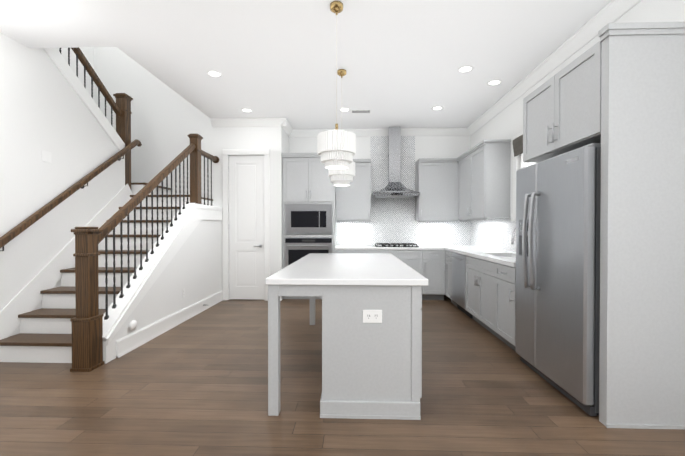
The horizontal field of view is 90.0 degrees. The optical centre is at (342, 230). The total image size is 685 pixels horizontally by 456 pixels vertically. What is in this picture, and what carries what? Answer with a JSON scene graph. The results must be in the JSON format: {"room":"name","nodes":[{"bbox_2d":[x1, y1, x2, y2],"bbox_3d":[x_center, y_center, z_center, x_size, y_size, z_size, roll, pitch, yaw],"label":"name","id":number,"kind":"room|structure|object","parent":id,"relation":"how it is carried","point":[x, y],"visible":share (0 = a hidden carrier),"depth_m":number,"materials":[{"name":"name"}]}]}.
{"room":"kitchen","nodes":[
{"label":"kitchen","id":0,"kind":"room"},
{"bbox_2d":[0,32,123,336],"bbox_3d":[-3.308,-0.478,1.404,0.120,3.387,7.020,0,1,2],"label":"wall","id":1,"kind":"structure","parent":0,"point":[43,106],"depth_m":3.60,"materials":[{"name":"paint"}]},
{"bbox_2d":[42,150,51,162],"bbox_3d":[-3.167,-0.795,3.667,0.008,0.115,0.115,0,1,2],"label":"light switch","id":2,"kind":"object","parent":1,"relation":"attached to","point":[46,156],"visible":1,"depth_m":3.66,"materials":[{"name":"white plastic"}]},
{"bbox_2d":[57,47,93,99],"bbox_3d":[-4.355,-1.612,4.446,0.120,5.600,2.850,0,1,2],"label":"wall","id":3,"kind":"structure","parent":0,"point":[88,52],"depth_m":5.61,"materials":[{"name":"paint"}]},
{"bbox_2d":[103,220,221,362],"bbox_3d":[-2.164,0.438,4.455,0.140,1.500,2.720,0,1,2],"label":"wall","id":4,"kind":"structure","parent":0,"point":[193,268],"depth_m":4.56,"materials":[{"name":"paint"}]},
{"bbox_2d":[129,319,136,330],"bbox_3d":[-2.094,0.947,3.447,0.033,0.110,0.112,0,1,2],"label":"wall outlet","id":5,"kind":"object","parent":4,"relation":"attached to","point":[133,325],"visible":1,"depth_m":3.42,"materials":[{"name":"white plastic"}]},
{"bbox_2d":[116,291,222,357],"bbox_3d":[-2.081,1.106,4.523,0.023,0.162,2.590,0,1,2],"label":"baseboard","id":6,"kind":"structure","parent":4,"relation":"attached to","point":[132,341],"depth_m":3.97,"materials":[{"name":"paint"}]},
{"bbox_2d":[94,47,273,299],"bbox_3d":[-2.756,-1.625,5.877,3.220,5.600,0.120,0,1,2],"label":"wall","id":7,"kind":"structure","parent":0,"point":[166,120],"depth_m":5.82,"materials":[{"name":"paint"}]},
{"bbox_2d":[228,155,263,299],"bbox_3d":[-1.629,-0.056,5.796,0.616,2.440,0.088,0,1,2],"label":"door","id":8,"kind":"structure","parent":7,"relation":"in","point":[246,226],"depth_m":5.81,"materials":[{"name":"paint"}]},
{"bbox_2d":[222,149,269,300],"bbox_3d":[-1.624,-0.099,5.781,0.800,2.550,0.022,0,1,2],"label":"door frame","id":9,"kind":"structure","parent":7,"relation":"attached to","point":[227,152],"depth_m":5.77,"materials":[{"name":"paint"}]},
{"bbox_2d":[210,118,289,127],"bbox_3d":[-1.566,-1.814,5.726,1.267,0.115,0.095,0,1,2],"label":"crown molding","id":10,"kind":"structure","parent":7,"relation":"attached to","point":[216,122],"depth_m":5.72,"materials":[{"name":"paint"}]},
{"bbox_2d":[274,126,288,299],"bbox_3d":[-1.077,-0.352,6.112,0.120,3.050,0.680,0,1,2],"label":"wall","id":11,"kind":"structure","parent":0,"point":[281,141],"depth_m":5.77,"materials":[{"name":"paint"}]},
{"bbox_2d":[283,125,293,135],"bbox_3d":[-0.969,-1.817,6.040,0.095,0.115,0.570,0,1,2],"label":"crown molding","id":12,"kind":"structure","parent":11,"relation":"attached to","point":[290,131],"depth_m":6.23,"materials":[{"name":"paint"}]},
{"bbox_2d":[282,202,333,233],"bbox_3d":[-0.567,-0.199,6.017,0.808,0.505,0.478,0,1,2],"label":"upper cabinet","id":13,"kind":"object","parent":11,"relation":"attached to","point":[297,217],"depth_m":5.78,"materials":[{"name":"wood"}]},
{"bbox_2d":[285,204,331,233],"bbox_3d":[-0.567,-0.199,6.017,0.808,0.505,0.478,0,1,2],"label":"microwave","id":14,"kind":"object","parent":13,"relation":"in","point":[299,218],"depth_m":5.78,"materials":[{"name":"silver metal"}]},
{"bbox_2d":[286,234,333,237],"bbox_3d":[-0.565,0.085,6.099,0.794,0.053,0.580,0,1,2],"label":"trim","id":15,"kind":"structure","parent":13,"relation":"on","point":[287,235],"depth_m":5.81,"materials":[{"name":"silver metal"}]},
{"bbox_2d":[0,0,611,128],"bbox_3d":[-1.070,-2.017,2.180,6.840,0.350,8.750,0,1,2],"label":"ceiling","id":16,"kind":"structure","parent":0,"point":[400,62],"depth_m":3.44,"materials":[{"name":"paint"}]},
{"bbox_2d":[206,70,221,77],"bbox_3d":[-1.517,-1.855,4.052,0.184,0.005,0.184,0,1,2],"label":"recessed light","id":17,"kind":"object","parent":16,"relation":"in","point":[216,74],"visible":1,"depth_m":4.04,"materials":[{"name":"paint"}]},
{"bbox_2d":[241,108,252,112],"bbox_3d":[-1.484,-1.866,5.312,0.184,0.005,0.184,0,1,2],"label":"recessed light","id":18,"kind":"object","parent":16,"relation":"in","point":[247,110],"visible":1,"depth_m":5.31,"materials":[{"name":"paint"}]},
{"bbox_2d":[317,1,355,169],"bbox_3d":[-0.048,-1.182,2.808,0.317,1.329,0.317,0,1,2],"label":"pendant light","id":19,"kind":"object","parent":16,"relation":"hanging from","point":[336,148],"visible":1,"depth_m":2.72,"materials":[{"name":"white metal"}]},
{"bbox_2d":[328,69,354,186],"bbox_3d":[-0.008,-1.192,3.987,0.317,1.329,0.317,0,1,2],"label":"pendant light","id":20,"kind":"object","parent":16,"relation":"hanging from","point":[341,178],"visible":0.67,"depth_m":3.90,"materials":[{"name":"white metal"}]},
{"bbox_2d":[339,108,350,111],"bbox_3d":[0.036,-1.866,5.281,0.184,0.005,0.184,0,1,2],"label":"recessed light","id":21,"kind":"object","parent":16,"relation":"in","point":[344,109],"visible":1,"depth_m":5.27,"materials":[{"name":"paint"}]},
{"bbox_2d":[351,110,370,112],"bbox_3d":[0.288,-1.865,5.352,0.320,0.008,0.140,0,1,2],"label":"ceiling vent","id":22,"kind":"object","parent":16,"relation":"in","point":[360,111],"visible":1,"depth_m":5.34,"materials":[{"name":"metal"}]},
{"bbox_2d":[431,106,443,109],"bbox_3d":[1.444,-1.865,5.213,0.184,0.005,0.184,0,1,2],"label":"recessed light","id":23,"kind":"object","parent":16,"relation":"in","point":[437,107],"visible":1,"depth_m":5.20,"materials":[{"name":"paint"}]},
{"bbox_2d":[457,65,473,72],"bbox_3d":[1.411,-1.854,3.933,0.184,0.005,0.184,0,1,2],"label":"recessed light","id":24,"kind":"object","parent":16,"relation":"in","point":[467,68],"visible":1,"depth_m":3.93,"materials":[{"name":"paint"}]},
{"bbox_2d":[486,79,501,85],"bbox_3d":[1.903,-1.857,4.297,0.184,0.005,0.184,0,1,2],"label":"recessed light","id":25,"kind":"object","parent":16,"relation":"in","point":[493,82],"visible":1,"depth_m":4.29,"materials":[{"name":"paint"}]},
{"bbox_2d":[0,295,684,455],"bbox_3d":[-1.070,1.258,2.209,6.840,0.100,8.750,0,1,2],"label":"floor","id":26,"kind":"structure","parent":0,"point":[196,385],"depth_m":2.38,"materials":[{"name":"brown wood"}]},
{"bbox_2d":[0,47,222,371],"bbox_3d":[-2.686,-0.849,4.314,1.224,4.076,3.010,0,1,2],"label":"staircase","id":27,"kind":"structure","parent":26,"relation":"on","point":[122,247],"depth_m":3.72,"materials":[{"name":"brown wood"}]},
{"bbox_2d":[282,238,333,298],"bbox_3d":[-0.565,0.644,6.092,0.808,1.058,0.604,0,1,2],"label":"base cabinet","id":28,"kind":"object","parent":26,"relation":"on","point":[293,249],"depth_m":5.79,"materials":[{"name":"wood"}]},
{"bbox_2d":[285,238,331,266],"bbox_3d":[-0.567,0.475,6.046,0.808,0.718,0.632,0,1,2],"label":"wall oven","id":29,"kind":"object","parent":28,"relation":"in","point":[295,248],"depth_m":5.79,"materials":[{"name":"silver metal"}]},
{"bbox_2d":[265,281,427,419],"bbox_3d":[0.070,0.769,3.289,1.040,0.860,2.176,0,1,2],"label":"kitchen island","id":30,"kind":"object","parent":26,"relation":"on","point":[371,335],"depth_m":2.22,"materials":[{"name":"grey wood"}]},
{"bbox_2d":[265,253,427,284],"bbox_3d":[0.060,0.319,3.288,1.045,0.040,2.200,0,1,2],"label":"island countertop","id":31,"kind":"structure","parent":30,"relation":"on","point":[331,268],"depth_m":2.60,"materials":[{"name":"white stone"}]},
{"bbox_2d":[334,250,381,252],"bbox_3d":[0.257,0.743,6.090,0.745,0.860,0.646,0,1,2],"label":"base cabinet","id":32,"kind":"object","parent":26,"relation":"on","point":[335,251],"depth_m":5.76,"materials":[{"name":"grey wood"}]},
{"bbox_2d":[382,250,425,299],"bbox_3d":[0.962,0.744,6.066,0.893,0.860,0.646,0,1,2],"label":"base cabinet","id":33,"kind":"object","parent":26,"relation":"on","point":[415,259],"depth_m":5.74,"materials":[{"name":"grey wood"}]},
{"bbox_2d":[426,250,445,299],"bbox_3d":[1.539,0.744,6.047,0.486,0.860,0.646,0,1,2],"label":"base cabinet","id":34,"kind":"object","parent":26,"relation":"on","point":[435,259],"depth_m":5.73,"materials":[{"name":"grey wood"}]},
{"bbox_2d":[334,246,441,249],"bbox_3d":[1.118,0.294,6.050,2.468,0.040,0.648,0,1,2],"label":"countertop","id":35,"kind":"structure","parent":34,"relation":"on","point":[335,247],"depth_m":5.75,"materials":[{"name":"white stone"}]},
{"bbox_2d":[374,243,417,245],"bbox_3d":[0.937,0.250,6.060,0.740,0.048,0.480,0,1,2],"label":"cooktop","id":36,"kind":"object","parent":35,"relation":"in","point":[376,244],"depth_m":6.10,"materials":[{"name":"black metal"}]},
{"bbox_2d":[446,250,449,297],"bbox_3d":[2.014,0.749,5.438,0.646,0.860,0.360,0,1,2],"label":"base cabinet","id":37,"kind":"object","parent":26,"relation":"on","point":[447,251],"depth_m":5.50,"materials":[{"name":"grey wood"}]},
{"bbox_2d":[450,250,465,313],"bbox_3d":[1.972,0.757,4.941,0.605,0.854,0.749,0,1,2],"label":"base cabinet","id":38,"kind":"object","parent":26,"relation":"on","point":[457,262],"depth_m":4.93,"materials":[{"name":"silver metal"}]},
{"bbox_2d":[449,252,471,317],"bbox_3d":[1.944,0.757,4.942,0.661,0.854,0.625,0,1,2],"label":"dishwasher","id":39,"kind":"object","parent":38,"relation":"in","point":[458,277],"depth_m":4.88,"materials":[{"name":"silver metal"}]},
{"bbox_2d":[466,254,513,331],"bbox_3d":[1.970,0.761,4.113,0.646,0.860,1.021,0,1,2],"label":"base cabinet","id":40,"kind":"object","parent":26,"relation":"on","point":[477,269],"depth_m":4.18,"materials":[{"name":"grey wood"}]},
{"bbox_2d":[490,262,515,351],"bbox_3d":[1.947,0.767,3.445,0.646,0.860,0.542,0,1,2],"label":"base cabinet","id":41,"kind":"object","parent":26,"relation":"on","point":[502,277],"depth_m":3.48,"materials":[{"name":"grey wood"}]},
{"bbox_2d":[442,246,515,265],"bbox_3d":[1.974,0.308,4.446,0.648,0.040,2.500,0,1,2],"label":"countertop","id":42,"kind":"structure","parent":41,"relation":"on","point":[479,252],"depth_m":4.55,"materials":[{"name":"white stone"}]},
{"bbox_2d":[511,227,515,244],"bbox_3d":[2.132,0.105,4.106,0.252,0.371,0.129,0,1,2],"label":"faucet","id":43,"kind":"object","parent":42,"relation":"on","point":[513,233],"depth_m":4.06,"materials":[{"name":"silver metal"}]},
{"bbox_2d":[516,143,600,415],"bbox_3d":[1.853,0.318,2.666,0.729,1.772,0.953,0,1,2],"label":"refrigerator","id":44,"kind":"object","parent":26,"relation":"on","point":[558,199],"visible":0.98,"depth_m":2.44,"materials":[{"name":"grey metal"}]},
{"bbox_2d":[289,135,470,161],"bbox_3d":[0.685,-0.355,6.453,3.620,3.050,0.120,0,1,2],"label":"wall","id":45,"kind":"structure","parent":0,"point":[441,146],"depth_m":6.35,"materials":[{"name":"paint"}]},
{"bbox_2d":[282,154,333,201],"bbox_3d":[-0.565,-0.869,6.080,0.852,0.825,0.600,0,1,2],"label":"upper cabinet","id":46,"kind":"object","parent":45,"relation":"attached to","point":[304,176],"depth_m":5.79,"materials":[{"name":"grey wood"}]},
{"bbox_2d":[334,159,369,221],"bbox_3d":[0.198,-0.718,6.227,0.618,1.040,0.350,0,1,2],"label":"upper cabinet","id":47,"kind":"object","parent":45,"relation":"attached to","point":[352,202],"depth_m":6.06,"materials":[{"name":"grey wood"}]},
{"bbox_2d":[289,128,465,136],"bbox_3d":[0.626,-1.819,6.333,3.270,0.115,0.097,0,1,2],"label":"crown molding","id":48,"kind":"structure","parent":45,"relation":"attached to","point":[404,131],"depth_m":6.31,"materials":[{"name":"paint"}]},
{"bbox_2d":[388,127,400,149],"bbox_3d":[0.944,-1.632,6.263,0.210,0.488,0.200,0,1,2],"label":"range hood","id":49,"kind":"object","parent":45,"relation":"attached to","point":[394,133],"depth_m":6.16,"materials":[{"name":"silver metal"}]},
{"bbox_2d":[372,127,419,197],"bbox_3d":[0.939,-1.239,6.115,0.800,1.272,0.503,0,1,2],"label":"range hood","id":50,"kind":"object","parent":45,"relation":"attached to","point":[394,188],"depth_m":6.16,"materials":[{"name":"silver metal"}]},
{"bbox_2d":[337,136,468,245],"bbox_3d":[1.122,-0.736,6.372,2.460,2.054,0.005,0,1,2],"label":"tile backsplash","id":51,"kind":"structure","parent":45,"relation":"attached to","point":[393,220],"depth_m":6.38,"materials":[{"name":"white tile"}]},
{"bbox_2d":[414,158,453,220],"bbox_3d":[1.691,-0.717,6.177,0.690,1.040,0.350,0,1,2],"label":"upper cabinet","id":52,"kind":"object","parent":45,"relation":"attached to","point":[436,200],"depth_m":6.01,"materials":[{"name":"grey wood"}]},
{"bbox_2d":[471,0,684,220],"bbox_3d":[2.288,-0.316,2.082,0.120,3.050,8.750,0,1,2],"label":"wall","id":53,"kind":"structure","parent":0,"point":[506,122],"depth_m":4.01,"materials":[{"name":"paint"}]},
{"bbox_2d":[458,142,509,220],"bbox_3d":[2.159,-0.710,5.319,0.350,1.040,1.179,0,1,2],"label":"upper cabinet","id":54,"kind":"object","parent":53,"relation":"attached to","point":[484,171],"depth_m":4.75,"materials":[{"name":"grey wood"}]},
{"bbox_2d":[469,216,515,251],"bbox_3d":[2.316,0.050,4.765,0.005,0.510,3.150,0,1,2],"label":"tile backsplash","id":55,"kind":"structure","parent":53,"relation":"attached to","point":[487,233],"depth_m":5.29,"materials":[{"name":"white tile"}]},
{"bbox_2d":[511,132,534,219],"bbox_3d":[2.319,-0.698,4.063,0.173,1.120,1.140,0,1,2],"label":"window","id":56,"kind":"structure","parent":53,"relation":"in","point":[517,144],"depth_m":4.50,"materials":[{"name":"paint"}]},
{"bbox_2d":[513,135,522,156],"bbox_3d":[2.253,-1.093,4.057,0.041,0.230,0.950,0,1,2],"label":"roman shade","id":57,"kind":"object","parent":56,"relation":"attached to","point":[518,141],"depth_m":4.40,"materials":[{"name":"fabric"}]},
{"bbox_2d":[466,0,641,134],"bbox_3d":[2.179,-1.780,2.012,0.097,0.115,8.630,0,1,2],"label":"crown molding","id":58,"kind":"structure","parent":53,"relation":"attached to","point":[612,11],"depth_m":3.47,"materials":[{"name":"paint"}]},
{"bbox_2d":[523,34,684,162],"bbox_3d":[1.946,-0.921,2.653,0.596,0.590,1.010,0,1,2],"label":"upper cabinet","id":59,"kind":"object","parent":53,"relation":"attached to","point":[617,91],"depth_m":2.09,"materials":[{"name":"grey wood"}]}
]}

